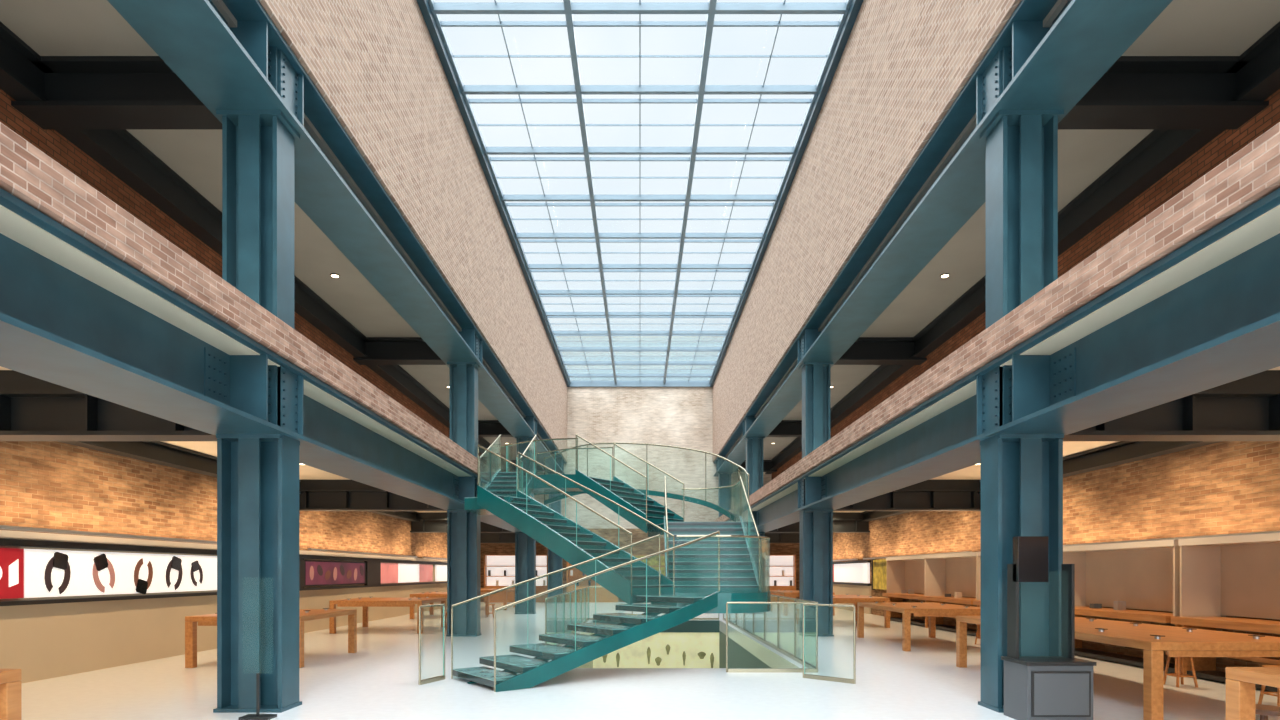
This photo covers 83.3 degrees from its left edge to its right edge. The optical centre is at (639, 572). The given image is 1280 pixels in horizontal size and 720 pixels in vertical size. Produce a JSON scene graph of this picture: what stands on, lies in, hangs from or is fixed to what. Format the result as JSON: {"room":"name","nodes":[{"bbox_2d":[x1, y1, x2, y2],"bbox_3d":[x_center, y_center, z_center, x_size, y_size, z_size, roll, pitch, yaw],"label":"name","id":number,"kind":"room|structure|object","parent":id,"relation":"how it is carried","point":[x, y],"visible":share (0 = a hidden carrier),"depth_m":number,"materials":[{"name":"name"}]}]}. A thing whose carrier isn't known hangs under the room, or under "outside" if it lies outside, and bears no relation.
{"room":"electronics store","nodes":[
{"label":"electronics store","id":0,"kind":"room"},
{"bbox_2d":[0,441,446,559],"bbox_3d":[-9.150,-0.425,18.100,0.300,4.050,43.200,0,0,0],"label":"wall","id":1,"kind":"structure","parent":0,"point":[44,484],"depth_m":12.77,"materials":[{"name":"brick"}]},
{"bbox_2d":[0,530,446,682],"bbox_3d":[-8.920,0.500,18.050,0.160,2.200,43.100,0,0,0],"label":"wall display lightbox","id":2,"kind":"object","parent":1,"relation":"attached to","point":[70,604],"visible":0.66,"depth_m":12.48,"materials":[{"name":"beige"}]},
{"bbox_2d":[0,525,216,543],"bbox_3d":[-8.720,-0.625,13.500,0.100,0.050,9.000,0,0,0],"label":"uplight","id":3,"kind":"object","parent":2,"relation":"attached to","point":[4,527],"visible":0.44,"depth_m":11.52,"materials":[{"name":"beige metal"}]},
{"bbox_2d":[308,548,416,557],"bbox_3d":[-8.720,-0.625,23.500,0.100,0.050,9.000,0,0,0],"label":"uplight","id":4,"kind":"object","parent":2,"relation":"attached to","point":[311,549],"visible":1,"depth_m":22.16,"materials":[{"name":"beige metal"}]},
{"bbox_2d":[422,557,446,559],"bbox_3d":[-8.720,-0.625,33.400,0.100,0.050,8.800,0,0,0],"label":"uplight","id":5,"kind":"object","parent":2,"relation":"attached to","point":[422,557],"visible":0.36,"depth_m":30.31,"materials":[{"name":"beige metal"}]},
{"bbox_2d":[0,205,475,511],"bbox_3d":[-6.575,-2.410,18.100,4.850,0.060,43.200,0,0,0],"label":"ceiling","id":6,"kind":"structure","parent":0,"point":[15,227],"depth_m":6.65,"materials":[{"name":"white paint"}]},
{"bbox_2d":[57,441,419,521],"bbox_3d":[-8.800,-2.195,18.100,0.300,0.350,43.200,0,0,0],"label":"beam","id":7,"kind":"structure","parent":6,"relation":"attached to","point":[157,452],"depth_m":13.31,"materials":[{"name":"metal"}]},
{"bbox_2d":[0,89,481,456],"bbox_3d":[-7.375,-4.380,18.100,0.250,3.160,43.200,0,0,0],"label":"wall","id":8,"kind":"structure","parent":0,"point":[53,144],"depth_m":10.54,"materials":[{"name":"brick"}]},
{"bbox_2d":[0,0,554,459],"bbox_3d":[-5.950,-6.080,18.100,3.100,0.240,43.200,0,0,0],"label":"ceiling","id":9,"kind":"structure","parent":0,"point":[49,27],"depth_m":10.61,"materials":[{"name":"white paint"}]},
{"bbox_2d":[0,22,490,453],"bbox_3d":[-7.050,-5.700,18.100,0.300,0.500,43.200,0,0,0],"label":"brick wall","id":10,"kind":"structure","parent":9,"relation":"attached to","point":[118,151],"depth_m":10.63,"materials":[{"name":"paint"}]},
{"bbox_2d":[330,273,339,277],"bbox_3d":[-6.100,-5.947,14.400,0.180,0.025,0.180,0,0,0],"label":"recessed light","id":11,"kind":"object","parent":9,"relation":"in","point":[334,275],"visible":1,"depth_m":14.37,"materials":[{"name":"white"}]},
{"bbox_2d":[259,0,566,461],"bbox_3d":[-4.200,-8.250,18.100,0.400,4.300,43.200,0,0,0],"label":"wall","id":12,"kind":"structure","parent":0,"point":[376,64],"depth_m":13.55,"materials":[{"name":"brick"}]},
{"bbox_2d":[480,387,799,601],"bbox_3d":[0.000,-4.500,39.850,18.600,12.200,0.300,0,0,0],"label":"wall","id":13,"kind":"structure","parent":0,"point":[670,416],"depth_m":39.70,"materials":[{"name":"brick"}]},
{"bbox_2d":[417,0,862,386],"bbox_3d":[0.000,-10.410,18.100,8.000,0.320,43.200,0,0,0],"label":"skylight","id":14,"kind":"object","parent":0,"point":[609,358],"visible":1,"depth_m":20.05,"materials":[{"name":"clear glass"}]},
{"bbox_2d":[22,602,1279,719],"bbox_3d":[0.000,1.775,18.100,18.000,0.350,43.200,0,0,0],"label":"floor","id":15,"kind":"structure","parent":0,"point":[379,681],"depth_m":10.06,"materials":[{"name":"stone"}]},
{"bbox_2d":[0,669,21,719],"bbox_3d":[-5.660,1.165,4.450,1.880,0.870,2.100,0,0,0],"label":"wooden table","id":16,"kind":"object","parent":15,"relation":"on","point":[10,683],"visible":1,"depth_m":5.41,"materials":[{"name":"brown wood"}]},
{"bbox_2d":[213,47,301,712],"bbox_3d":[-4.500,-2.220,8.498,0.780,7.640,0.525,0,0,0],"label":"steel column","id":17,"kind":"structure","parent":15,"relation":"on","point":[258,474],"depth_m":8.38,"materials":[{"name":"blue metal"}]},
{"bbox_2d":[239,673,276,719],"bbox_3d":[-4.200,0.825,7.920,0.320,1.550,0.200,0,0,0],"label":"sign stand","id":18,"kind":"object","parent":15,"relation":"on","point":[257,716],"visible":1,"depth_m":7.90,"materials":[{"name":"black metal"}]},
{"bbox_2d":[185,609,356,667],"bbox_3d":[-6.675,1.165,13.300,1.950,0.870,2.400,0,0,0],"label":"wooden table","id":19,"kind":"object","parent":15,"relation":"on","point":[208,619],"visible":0.5,"depth_m":12.18,"materials":[{"name":"brown wood"}]},
{"bbox_2d":[329,598,445,633],"bbox_3d":[-6.975,1.165,20.200,2.450,0.870,2.400,0,0,0],"label":"wooden table","id":20,"kind":"object","parent":15,"relation":"on","point":[365,603],"visible":0.97,"depth_m":19.02,"materials":[{"name":"brown wood"}]},
{"bbox_2d":[418,604,444,684],"bbox_3d":[-3.050,1.032,10.575,0.050,1.136,0.617,0,0,20],"label":"glass balustrade","id":21,"kind":"object","parent":15,"relation":"on","point":[442,677],"visible":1,"depth_m":10.51,"materials":[{"name":"teal"}]},
{"bbox_2d":[410,592,488,618],"bbox_3d":[-6.875,1.165,26.250,2.250,0.870,2.500,0,0,0],"label":"wooden table","id":22,"kind":"object","parent":15,"relation":"on","point":[432,594],"visible":0.51,"depth_m":25.02,"materials":[{"name":"brown wood"}]},
{"bbox_2d":[446,334,480,635],"bbox_3d":[-4.500,-2.220,18.398,0.780,7.640,0.525,0,0,0],"label":"steel column","id":23,"kind":"structure","parent":15,"relation":"on","point":[463,526],"depth_m":18.23,"materials":[{"name":"blue metal"}]},
{"bbox_2d":[486,604,494,617],"bbox_3d":[-5.400,1.361,26.000,0.336,0.483,0.336,0,0,0],"label":"wooden stool","id":24,"kind":"object","parent":15,"relation":"on","point":[487,613],"visible":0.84,"depth_m":25.88,"materials":[{"name":"brown wood"}]},
{"bbox_2d":[480,589,514,609],"bbox_3d":[-6.875,1.165,32.250,2.250,0.870,2.500,0,0,0],"label":"wooden table","id":25,"kind":"object","parent":15,"relation":"on","point":[481,590],"visible":0.3,"depth_m":31.01,"materials":[{"name":"brown wood"}]},
{"bbox_2d":[484,555,547,601],"bbox_3d":[-6.750,0.300,39.430,3.500,2.600,0.500,0,0,0],"label":"display cabinet","id":26,"kind":"object","parent":15,"relation":"on","point":[499,570],"visible":0.55,"depth_m":39.58,"materials":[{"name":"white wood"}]},
{"bbox_2d":[514,419,535,613],"bbox_3d":[-4.500,-2.220,28.305,0.780,7.640,0.510,0,0,0],"label":"steel column","id":27,"kind":"structure","parent":15,"relation":"on","point":[525,546],"depth_m":28.23,"materials":[{"name":"blue metal"}]},
{"bbox_2d":[548,472,562,596],"bbox_3d":[-4.500,-2.220,38.205,0.780,7.640,0.510,0,0,0],"label":"steel column","id":28,"kind":"structure","parent":15,"relation":"on","point":[555,562],"depth_m":38.19,"materials":[{"name":"blue metal"}]},
{"bbox_2d":[0,188,521,531],"bbox_3d":[-4.500,-2.020,18.100,0.900,0.840,43.200,0,0,0],"label":"steel beam","id":29,"kind":"structure","parent":28,"relation":"attached to","point":[58,326],"depth_m":6.67,"materials":[{"name":"blue metal"}]},
{"bbox_2d":[0,370,216,440],"bbox_3d":[-6.950,-1.990,8.550,4.100,0.780,0.400,0,0,0],"label":"cross beam","id":30,"kind":"structure","parent":29,"relation":"attached to","point":[31,408],"depth_m":8.53,"materials":[{"name":"metal"}]},
{"bbox_2d":[299,480,446,510],"bbox_3d":[-6.950,-1.990,18.450,4.100,0.780,0.400,0,0,0],"label":"cross beam","id":31,"kind":"structure","parent":29,"relation":"attached to","point":[317,495],"depth_m":18.43,"materials":[{"name":"metal"}]},
{"bbox_2d":[410,512,514,532],"bbox_3d":[-6.950,-1.990,28.350,4.100,0.780,0.400,0,0,0],"label":"cross beam","id":32,"kind":"structure","parent":29,"relation":"attached to","point":[430,522],"depth_m":28.33,"materials":[{"name":"metal"}]},
{"bbox_2d":[480,533,538,542],"bbox_3d":[-6.950,-1.990,38.250,4.100,0.780,0.400,0,0,0],"label":"cross beam","id":33,"kind":"structure","parent":29,"relation":"attached to","point":[484,537],"depth_m":38.23,"materials":[{"name":"metal"}]},
{"bbox_2d":[107,0,566,474],"bbox_3d":[-4.500,-5.700,18.100,0.900,0.760,43.200,0,0,0],"label":"steel beam","id":34,"kind":"structure","parent":28,"relation":"attached to","point":[224,66],"depth_m":9.99,"materials":[{"name":"teal metal"}]},
{"bbox_2d":[11,56,221,128],"bbox_3d":[-6.045,-5.675,8.525,2.410,0.570,0.450,0,0,0],"label":"cross beam","id":35,"kind":"structure","parent":34,"relation":"attached to","point":[82,92],"depth_m":8.50,"materials":[{"name":"metal"}]},
{"bbox_2d":[353,337,445,364],"bbox_3d":[-6.045,-5.675,18.425,2.410,0.570,0.450,0,0,0],"label":"cross beam","id":36,"kind":"structure","parent":34,"relation":"attached to","point":[380,350],"depth_m":18.40,"materials":[{"name":"metal"}]},
{"bbox_2d":[478,420,512,436],"bbox_3d":[-6.045,-5.675,28.325,2.410,0.570,0.450,0,0,0],"label":"cross beam","id":37,"kind":"structure","parent":34,"relation":"attached to","point":[486,428],"depth_m":28.30,"materials":[{"name":"metal"}]},
{"bbox_2d":[512,460,545,471],"bbox_3d":[-6.045,-5.675,38.225,2.410,0.570,0.450,0,0,0],"label":"cross beam","id":38,"kind":"structure","parent":34,"relation":"attached to","point":[539,468],"depth_m":38.20,"materials":[{"name":"metal"}]},
{"bbox_2d":[566,561,617,601],"bbox_3d":[-2.600,0.300,39.430,2.800,2.600,0.500,0,0,0],"label":"display cabinet","id":39,"kind":"object","parent":15,"relation":"on","point":[602,594],"visible":0.32,"depth_m":39.18,"materials":[{"name":"brown wood"}]},
{"bbox_2d":[451,434,770,691],"bbox_3d":[-0.618,-1.152,16.536,6.695,5.553,13.288,0,0,-7],"label":"staircase","id":40,"kind":"structure","parent":15,"relation":"on","point":[709,565],"depth_m":14.49,"materials":[{"name":"teal metal"}]},
{"bbox_2d":[545,587,718,645],"bbox_3d":[0.470,1.032,19.030,4.490,1.136,11.290,0,0,0],"label":"glass balustrade","id":41,"kind":"object","parent":15,"relation":"on","point":[559,609],"visible":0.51,"depth_m":17.24,"materials":[{"name":"teal"}]},
{"bbox_2d":[633,555,664,574],"bbox_3d":[0.400,0.300,39.430,2.400,2.600,0.500,0,0,0],"label":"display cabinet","id":42,"kind":"object","parent":15,"relation":"on","point":[653,561],"visible":0.05,"depth_m":39.58,"materials":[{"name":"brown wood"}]},
{"bbox_2d":[577,620,770,667],"bbox_3d":[0.550,3.280,18.300,4.600,3.340,12.700,0,0,0],"label":"stairwell","id":43,"kind":"object","parent":15,"relation":"in","point":[690,643],"visible":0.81,"depth_m":24.50,"materials":[{"name":"yellow paint"}]},
{"bbox_2d":[717,472,731,517],"bbox_3d":[4.500,-2.220,38.205,0.780,7.640,0.510,0,0,0],"label":"steel column","id":44,"kind":"structure","parent":15,"relation":"on","point":[724,478],"depth_m":38.00,"materials":[{"name":"blue metal"}]},
{"bbox_2d":[713,0,1172,476],"bbox_3d":[4.500,-5.700,18.100,0.900,0.760,43.200,0,0,0],"label":"steel beam","id":45,"kind":"structure","parent":44,"relation":"attached to","point":[1055,66],"depth_m":9.99,"materials":[{"name":"teal metal"}]},
{"bbox_2d":[740,460,776,471],"bbox_3d":[6.045,-5.675,38.225,2.410,0.570,0.450,0,0,0],"label":"cross beam","id":46,"kind":"structure","parent":45,"relation":"attached to","point":[767,464],"depth_m":38.20,"materials":[{"name":"metal"}]},
{"bbox_2d":[767,420,801,436],"bbox_3d":[6.045,-5.675,28.325,2.410,0.570,0.450,0,0,0],"label":"cross beam","id":47,"kind":"structure","parent":45,"relation":"attached to","point":[785,428],"depth_m":28.30,"materials":[{"name":"metal"}]},
{"bbox_2d":[834,337,926,364],"bbox_3d":[6.045,-5.675,18.425,2.410,0.570,0.450,0,0,0],"label":"cross beam","id":48,"kind":"structure","parent":45,"relation":"attached to","point":[865,350],"depth_m":18.40,"materials":[{"name":"metal"}]},
{"bbox_2d":[1058,56,1268,128],"bbox_3d":[6.045,-5.675,8.525,2.410,0.570,0.450,0,0,0],"label":"cross beam","id":49,"kind":"structure","parent":45,"relation":"attached to","point":[1136,92],"depth_m":8.50,"materials":[{"name":"metal"}]},
{"bbox_2d":[725,188,1279,531],"bbox_3d":[4.500,-2.020,18.100,0.900,0.840,43.200,0,0,0],"label":"steel beam","id":50,"kind":"structure","parent":44,"relation":"attached to","point":[1221,326],"depth_m":6.76,"materials":[{"name":"blue metal"}]},
{"bbox_2d":[765,533,799,542],"bbox_3d":[6.950,-1.990,38.250,4.100,0.780,0.400,0,0,0],"label":"cross beam","id":51,"kind":"structure","parent":50,"relation":"attached to","point":[774,537],"depth_m":38.23,"materials":[{"name":"metal"}]},
{"bbox_2d":[765,512,869,532],"bbox_3d":[6.950,-1.990,28.350,4.100,0.780,0.400,0,0,0],"label":"cross beam","id":52,"kind":"structure","parent":50,"relation":"attached to","point":[843,522],"depth_m":28.33,"materials":[{"name":"metal"}]},
{"bbox_2d":[833,480,980,510],"bbox_3d":[6.950,-1.990,18.450,4.100,0.780,0.400,0,0,0],"label":"cross beam","id":53,"kind":"structure","parent":50,"relation":"attached to","point":[928,495],"depth_m":18.43,"materials":[{"name":"metal"}]},
{"bbox_2d":[1063,370,1279,440],"bbox_3d":[6.950,-1.990,8.550,4.100,0.780,0.400,0,0,0],"label":"cross beam","id":54,"kind":"structure","parent":50,"relation":"attached to","point":[1247,408],"depth_m":8.53,"materials":[{"name":"metal"}]},
{"bbox_2d":[744,419,764,539],"bbox_3d":[4.500,-2.220,28.305,0.780,7.640,0.510,0,0,0],"label":"steel column","id":55,"kind":"structure","parent":15,"relation":"on","point":[754,445],"depth_m":28.10,"materials":[{"name":"blue metal"}]},
{"bbox_2d":[723,594,817,672],"bbox_3d":[2.130,1.032,18.095,1.490,1.136,13.040,0,0,0],"label":"glass balustrade","id":56,"kind":"object","parent":15,"relation":"on","point":[780,628],"visible":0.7,"depth_m":13.41,"materials":[{"name":"teal"}]},
{"bbox_2d":[770,555,795,597],"bbox_3d":[6.750,0.300,39.430,3.500,2.600,0.500,0,0,0],"label":"display cabinet","id":57,"kind":"object","parent":15,"relation":"on","point":[782,567],"visible":0.37,"depth_m":39.58,"materials":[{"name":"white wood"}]},
{"bbox_2d":[770,590,834,615],"bbox_3d":[6.350,1.165,28.600,1.900,0.870,3.200,0,0,0],"label":"wooden table","id":58,"kind":"object","parent":15,"relation":"on","point":[795,593],"visible":0.3,"depth_m":27.02,"materials":[{"name":"brown wood"}]},
{"bbox_2d":[799,334,833,635],"bbox_3d":[4.500,-2.220,18.398,0.780,7.640,0.525,0,0,0],"label":"steel column","id":59,"kind":"structure","parent":15,"relation":"on","point":[816,526],"depth_m":18.23,"materials":[{"name":"blue metal"}]},
{"bbox_2d":[803,603,855,683],"bbox_3d":[2.800,1.032,10.700,0.880,1.135,0.050,0,0,45],"label":"glass balustrade","id":60,"kind":"object","parent":15,"relation":"on","point":[809,676],"visible":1,"depth_m":10.60,"materials":[{"name":"teal"}]},
{"bbox_2d":[833,595,889,627],"bbox_3d":[6.350,1.165,22.600,1.900,0.870,3.200,0,0,0],"label":"wooden table","id":61,"kind":"object","parent":15,"relation":"on","point":[854,599],"visible":0.4,"depth_m":21.02,"materials":[{"name":"brown wood"}]},
{"bbox_2d":[857,602,980,650],"bbox_3d":[6.350,1.165,16.300,1.900,0.870,3.200,0,0,0],"label":"wooden table","id":62,"kind":"object","parent":15,"relation":"on","point":[932,610],"visible":0.68,"depth_m":15.04,"materials":[{"name":"brown wood"}]},
{"bbox_2d":[882,552,979,636],"bbox_3d":[8.590,0.540,21.050,0.820,2.120,6.500,0,0,0],"label":"shelving unit","id":63,"kind":"object","parent":15,"relation":"on","point":[952,578],"visible":0.54,"depth_m":21.01,"materials":[{"name":"beige laminate"}]},
{"bbox_2d":[863,551,971,559],"bbox_3d":[8.720,-0.550,23.500,0.100,0.050,9.000,0,0,0],"label":"uplight","id":64,"kind":"object","parent":63,"relation":"on","point":[964,551],"visible":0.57,"depth_m":22.58,"materials":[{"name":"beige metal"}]},
{"bbox_2d":[975,624,980,645],"bbox_3d":[7.650,1.361,16.000,0.336,0.483,0.336,0,0,0],"label":"wooden stool","id":65,"kind":"object","parent":15,"relation":"on","point":[976,624],"visible":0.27,"depth_m":16.09,"materials":[{"name":"brown wood"}]},
{"bbox_2d":[978,47,1063,712],"bbox_3d":[4.500,-2.220,8.498,0.780,7.640,0.525,0,0,0],"label":"steel column","id":66,"kind":"structure","parent":15,"relation":"on","point":[1022,474],"depth_m":8.36,"materials":[{"name":"blue metal"}]},
{"bbox_2d":[1001,536,1096,719],"bbox_3d":[4.450,0.600,7.867,0.740,2.000,0.545,0,0,0],"label":"kiosk","id":67,"kind":"object","parent":15,"relation":"on","point":[1035,687],"visible":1,"depth_m":7.86,"materials":[{"name":"grey"}]},
{"bbox_2d":[973,540,1181,675],"bbox_3d":[8.590,0.540,14.450,0.820,2.120,6.500,0,0,0],"label":"shelving unit","id":68,"kind":"object","parent":15,"relation":"on","point":[1145,575],"visible":0.24,"depth_m":13.00,"materials":[{"name":"beige laminate"}]},
{"bbox_2d":[1063,531,1279,545],"bbox_3d":[8.720,-0.550,13.500,0.100,0.050,9.000,0,0,0],"label":"uplight","id":69,"kind":"object","parent":68,"relation":"on","point":[1266,532],"visible":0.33,"depth_m":11.53,"materials":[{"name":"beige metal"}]},
{"bbox_2d":[956,616,1279,719],"bbox_3d":[6.350,1.165,9.950,1.900,0.870,4.700,0,0,0],"label":"wooden table","id":70,"kind":"object","parent":15,"relation":"on","point":[1177,641],"visible":0.64,"depth_m":7.79,"materials":[{"name":"brown wood"}]},
{"bbox_2d":[1095,628,1107,631],"bbox_3d":[5.750,0.711,8.975,0.070,0.038,0.140,0,0,0],"label":"smartphone","id":71,"kind":"object","parent":70,"relation":"on","point":[1099,629],"visible":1,"depth_m":8.96,"materials":[{"name":"black"}]},
{"bbox_2d":[1150,635,1164,638],"bbox_3d":[5.750,0.711,8.000,0.070,0.038,0.140,0,0,0],"label":"smartphone","id":72,"kind":"object","parent":70,"relation":"on","point":[1155,636],"visible":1,"depth_m":7.98,"materials":[{"name":"black"}]},
{"bbox_2d":[1182,628,1196,631],"bbox_3d":[6.850,0.711,8.975,0.070,0.038,0.140,0,0,0],"label":"smartphone","id":73,"kind":"object","parent":70,"relation":"on","point":[1188,629],"visible":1,"depth_m":8.96,"materials":[{"name":"black"}]},
{"bbox_2d":[1248,635,1264,638],"bbox_3d":[6.850,0.711,8.000,0.070,0.038,0.140,0,0,0],"label":"smartphone","id":74,"kind":"object","parent":70,"relation":"on","point":[1254,636],"visible":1,"depth_m":7.97,"materials":[{"name":"black"}]},
{"bbox_2d":[1164,651,1197,687],"bbox_3d":[7.650,1.361,10.200,0.336,0.483,0.336,0,0,0],"label":"wooden stool","id":75,"kind":"object","parent":15,"relation":"on","point":[1179,671],"visible":0.62,"depth_m":10.12,"materials":[{"name":"brown wood"}]},
{"bbox_2d":[1171,533,1279,691],"bbox_3d":[8.590,0.540,7.850,0.820,2.120,6.500,0,0,0],"label":"shelving unit","id":76,"kind":"object","parent":15,"relation":"on","point":[1239,576],"visible":0.66,"depth_m":10.71,"materials":[{"name":"beige laminate"}]},
{"bbox_2d":[1226,667,1279,719],"bbox_3d":[5.475,1.165,4.600,1.850,0.870,2.000,0,0,0],"label":"wooden table","id":77,"kind":"object","parent":15,"relation":"on","point":[1240,681],"visible":1,"depth_m":5.47,"materials":[{"name":"brown wood"}]},
{"bbox_2d":[1255,704,1279,719],"bbox_3d":[5.200,1.361,6.000,0.336,0.483,0.336,0,0,0],"label":"wooden stool","id":78,"kind":"object","parent":15,"relation":"on","point":[1264,711],"visible":0.54,"depth_m":5.91,"materials":[{"name":"brown wood"}]},
{"bbox_2d":[1258,665,1279,706],"bbox_3d":[7.650,1.361,8.600,0.336,0.483,0.336,0,0,0],"label":"wooden stool","id":79,"kind":"object","parent":15,"relation":"on","point":[1262,692],"visible":0.56,"depth_m":8.70,"materials":[{"name":"brown wood"}]},
{"bbox_2d":[713,0,1020,461],"bbox_3d":[4.200,-8.250,18.100,0.400,4.300,43.200,0,0,0],"label":"wall","id":80,"kind":"structure","parent":0,"point":[903,64],"depth_m":13.49,"materials":[{"name":"brick"}]},
{"bbox_2d":[724,0,1279,459],"bbox_3d":[5.950,-6.080,18.100,3.100,0.240,43.200,0,0,0],"label":"ceiling","id":81,"kind":"structure","parent":0,"point":[1184,27],"depth_m":10.63,"materials":[{"name":"white paint"}]},
{"bbox_2d":[940,273,949,277],"bbox_3d":[6.100,-5.947,14.400,0.180,0.025,0.180,0,0,0],"label":"recessed light","id":82,"kind":"object","parent":81,"relation":"in","point":[944,275],"visible":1,"depth_m":14.37,"materials":[{"name":"white"}]},
{"bbox_2d":[765,22,1279,473],"bbox_3d":[7.050,-5.700,18.100,0.300,0.500,43.200,0,0,0],"label":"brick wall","id":83,"kind":"structure","parent":81,"relation":"attached to","point":[1161,151],"depth_m":10.71,"materials":[{"name":"paint"}]},
{"bbox_2d":[729,205,1279,521],"bbox_3d":[6.575,-2.410,18.100,4.850,0.060,43.200,0,0,0],"label":"ceiling","id":84,"kind":"structure","parent":0,"point":[1264,227],"depth_m":6.76,"materials":[{"name":"white paint"}]},
{"bbox_2d":[860,441,1222,521],"bbox_3d":[8.800,-2.195,18.100,0.300,0.350,43.200,0,0,0],"label":"beam","id":85,"kind":"structure","parent":84,"relation":"attached to","point":[1122,452],"depth_m":13.31,"materials":[{"name":"metal"}]},
{"bbox_2d":[771,89,1279,479],"bbox_3d":[7.375,-4.380,18.100,0.250,3.160,43.200,0,0,0],"label":"wall","id":86,"kind":"structure","parent":0,"point":[1226,144],"depth_m":10.62,"materials":[{"name":"brick"}]},
{"bbox_2d":[833,441,1279,620],"bbox_3d":[9.150,-0.425,18.100,0.300,4.050,43.200,0,0,0],"label":"wall","id":87,"kind":"structure","parent":0,"point":[1225,487],"depth_m":12.82,"materials":[{"name":"brick"}]},
{"bbox_2d":[833,560,870,613],"bbox_3d":[8.925,0.550,33.250,0.150,2.100,10.500,0,0,0],"label":"wall display lightbox","id":88,"kind":"object","parent":87,"relation":"attached to","point":[857,573],"visible":0.53,"depth_m":30.27,"materials":[{"name":"white plastic"}]},
{"bbox_2d":[833,559,857,560],"bbox_3d":[8.720,-0.550,33.400,0.100,0.050,8.800,0,0,0],"label":"uplight","id":89,"kind":"object","parent":88,"relation":"attached to","point":[844,559],"visible":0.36,"depth_m":30.31,"materials":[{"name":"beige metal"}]},
{"bbox_2d":[872,559,886,589],"bbox_3d":[8.940,0.050,26.150,0.120,1.200,2.900,0,0,0],"label":"poster","id":90,"kind":"object","parent":87,"relation":"attached to","point":[879,567],"visible":0.38,"depth_m":26.76,"materials":[{"name":"yellow paper"}]},
{"bbox_3d":[-6.710,-2.605,18.100,5.180,0.310,43.200,0,0,0],"label":"floor","id":91,"kind":"structure","parent":0,"visible":0},
{"bbox_2d":[0,122,538,501],"bbox_3d":[-4.060,-2.640,18.095,0.120,0.360,43.190,0,0,0],"label":"parapet","id":92,"kind":"object","parent":91,"relation":"attached to","point":[27,173],"visible":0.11,"depth_m":6.19,"materials":[{"name":"brown brick"}]},
{"bbox_3d":[6.710,-2.605,18.100,5.180,0.310,43.200,0,0,0],"label":"floor","id":93,"kind":"structure","parent":0,"visible":0},
{"bbox_2d":[713,122,1279,521],"bbox_3d":[4.060,-2.640,18.095,0.120,0.360,43.190,0,0,0],"label":"parapet","id":94,"kind":"object","parent":93,"relation":"attached to","point":[1252,173],"visible":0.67,"depth_m":6.29,"materials":[{"name":"brown brick"}]}
]}

